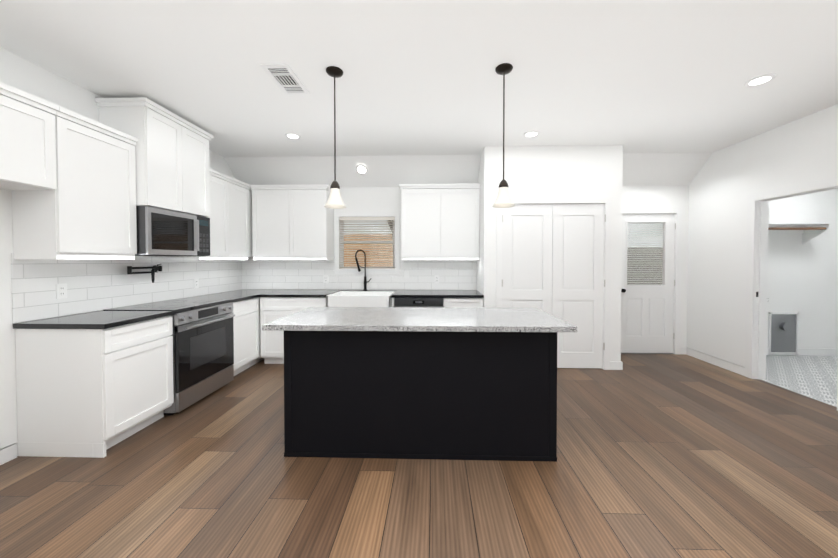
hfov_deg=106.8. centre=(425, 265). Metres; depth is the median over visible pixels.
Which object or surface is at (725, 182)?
wall
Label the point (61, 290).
electrical outlet
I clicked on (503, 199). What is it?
pendant light
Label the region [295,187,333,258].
upper cabinet
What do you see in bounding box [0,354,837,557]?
floor
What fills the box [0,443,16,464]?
baseboard
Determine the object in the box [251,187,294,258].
upper cabinet
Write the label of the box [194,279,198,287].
electrical outlet
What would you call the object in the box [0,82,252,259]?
upper cabinet
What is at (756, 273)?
door frame
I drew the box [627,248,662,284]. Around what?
fence
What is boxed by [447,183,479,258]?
upper cabinet
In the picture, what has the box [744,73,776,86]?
recessed light
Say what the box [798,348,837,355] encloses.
baseboard
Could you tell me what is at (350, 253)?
fence
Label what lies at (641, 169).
ceiling
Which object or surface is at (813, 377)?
floor
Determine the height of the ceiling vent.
0.008 m
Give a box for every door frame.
[496,197,611,369]
[621,208,681,353]
[744,176,837,410]
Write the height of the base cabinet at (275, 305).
0.895 m
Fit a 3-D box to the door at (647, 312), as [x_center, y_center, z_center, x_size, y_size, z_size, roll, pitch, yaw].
[3.227,0.261,4.551,0.812,2.043,0.109,0,1,2]
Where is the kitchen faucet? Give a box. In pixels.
[355,249,371,289]
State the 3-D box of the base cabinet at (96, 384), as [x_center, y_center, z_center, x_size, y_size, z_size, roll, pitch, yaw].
[-2.522,0.878,2.438,0.637,0.895,0.565,0,1,2]
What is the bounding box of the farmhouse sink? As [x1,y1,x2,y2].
[326,291,395,306]
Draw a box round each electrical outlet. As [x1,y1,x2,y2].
[56,283,66,298]
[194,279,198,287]
[323,275,327,282]
[435,275,438,282]
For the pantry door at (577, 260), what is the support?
in the wall at (562, 171)
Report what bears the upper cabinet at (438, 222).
attached to the wall at (802, 279)
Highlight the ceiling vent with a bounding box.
[260,64,309,94]
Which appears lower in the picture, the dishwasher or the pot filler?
the dishwasher
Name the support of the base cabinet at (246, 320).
on the floor at (672, 456)
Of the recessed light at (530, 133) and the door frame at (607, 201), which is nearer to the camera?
the recessed light at (530, 133)
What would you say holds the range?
on the floor at (672, 456)
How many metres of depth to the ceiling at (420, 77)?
2.30 m
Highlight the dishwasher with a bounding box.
[394,298,442,306]
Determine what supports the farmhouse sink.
in the countertop at (399, 293)
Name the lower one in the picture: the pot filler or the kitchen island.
the kitchen island
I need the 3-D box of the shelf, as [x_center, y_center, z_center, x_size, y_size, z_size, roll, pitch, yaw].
[4.684,-0.445,4.337,1.497,0.278,0.307,0,1,2]
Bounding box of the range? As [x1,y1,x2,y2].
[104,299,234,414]
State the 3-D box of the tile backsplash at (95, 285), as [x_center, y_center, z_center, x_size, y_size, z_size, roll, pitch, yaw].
[-2.812,0.112,3.424,0.008,0.526,2.570,0,1,2]
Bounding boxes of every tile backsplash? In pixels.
[11,253,241,322]
[242,256,476,289]
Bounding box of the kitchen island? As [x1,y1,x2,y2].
[284,331,561,461]
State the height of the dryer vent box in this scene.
0.608 m
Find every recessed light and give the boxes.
[285,133,300,138]
[355,164,367,174]
[523,131,539,136]
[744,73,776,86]
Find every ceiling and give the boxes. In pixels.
[0,0,837,156]
[224,153,711,186]
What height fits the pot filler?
0.190 m
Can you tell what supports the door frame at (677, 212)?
attached to the wall at (802, 279)
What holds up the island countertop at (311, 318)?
on the kitchen island
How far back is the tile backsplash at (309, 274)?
4.66 m
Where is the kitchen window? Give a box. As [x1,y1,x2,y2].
[333,212,399,273]
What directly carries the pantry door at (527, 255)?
in the wall at (562, 171)
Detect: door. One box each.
[502,204,552,314]
[552,204,603,367]
[621,214,674,352]
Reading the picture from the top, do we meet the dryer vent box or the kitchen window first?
the kitchen window
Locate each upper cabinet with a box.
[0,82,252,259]
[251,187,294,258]
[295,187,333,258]
[399,187,446,258]
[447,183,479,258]
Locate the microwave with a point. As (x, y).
(161, 232)
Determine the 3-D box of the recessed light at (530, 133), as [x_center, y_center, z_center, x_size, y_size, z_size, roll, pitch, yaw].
[1.195,-1.488,3.512,0.176,0.009,0.176,0,1,2]
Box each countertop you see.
[13,310,174,328]
[181,289,280,300]
[259,290,338,297]
[262,307,576,330]
[391,290,482,297]
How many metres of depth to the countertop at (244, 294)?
3.89 m
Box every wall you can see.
[0,47,241,455]
[281,185,837,354]
[477,145,622,361]
[687,104,837,366]
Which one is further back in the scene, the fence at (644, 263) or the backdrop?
the backdrop
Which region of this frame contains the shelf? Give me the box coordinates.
[768,222,830,243]
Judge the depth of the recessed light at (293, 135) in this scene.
3.54 m
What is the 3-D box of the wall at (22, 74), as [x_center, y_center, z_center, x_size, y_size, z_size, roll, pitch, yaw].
[-2.940,-0.053,1.119,0.120,2.800,7.420,0,1,2]
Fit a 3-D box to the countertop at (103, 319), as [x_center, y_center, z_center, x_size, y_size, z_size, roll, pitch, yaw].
[-2.515,0.411,2.424,0.652,0.035,0.577,0,1,2]
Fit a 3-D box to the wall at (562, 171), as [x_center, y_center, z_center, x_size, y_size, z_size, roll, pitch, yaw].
[1.603,-0.105,4.244,1.710,2.800,0.680,0,1,2]
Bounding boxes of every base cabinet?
[15,317,173,457]
[232,297,260,375]
[260,290,346,363]
[443,298,482,307]
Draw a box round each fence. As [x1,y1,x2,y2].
[344,234,392,265]
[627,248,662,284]
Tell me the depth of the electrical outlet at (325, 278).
4.66 m
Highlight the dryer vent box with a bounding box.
[768,312,798,354]
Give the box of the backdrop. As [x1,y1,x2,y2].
[344,220,662,249]
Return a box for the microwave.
[135,206,209,255]
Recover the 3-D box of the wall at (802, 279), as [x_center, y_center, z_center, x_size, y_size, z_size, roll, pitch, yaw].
[1.879,-0.111,4.636,9.320,2.800,0.120,0,1,2]
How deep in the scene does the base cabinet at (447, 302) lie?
3.95 m
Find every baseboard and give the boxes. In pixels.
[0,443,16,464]
[610,361,622,369]
[683,347,744,375]
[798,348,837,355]
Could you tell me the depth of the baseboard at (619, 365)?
3.89 m
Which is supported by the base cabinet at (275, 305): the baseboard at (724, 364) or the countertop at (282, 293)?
the countertop at (282, 293)
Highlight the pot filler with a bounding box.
[127,264,161,282]
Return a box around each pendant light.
[324,66,345,208]
[492,63,514,207]
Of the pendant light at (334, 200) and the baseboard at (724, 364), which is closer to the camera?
the pendant light at (334, 200)
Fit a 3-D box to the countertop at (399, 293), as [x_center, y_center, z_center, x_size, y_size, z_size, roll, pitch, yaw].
[0.159,0.380,4.284,1.173,0.035,0.690,0,1,2]
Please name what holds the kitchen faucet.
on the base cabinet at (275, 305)
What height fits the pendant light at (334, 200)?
1.024 m
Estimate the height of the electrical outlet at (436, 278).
0.114 m
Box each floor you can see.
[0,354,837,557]
[760,355,837,406]
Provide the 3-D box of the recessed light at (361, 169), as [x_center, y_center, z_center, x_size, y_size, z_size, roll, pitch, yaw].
[-0.903,-1.361,4.397,0.176,0.009,0.176,0,-39,2]

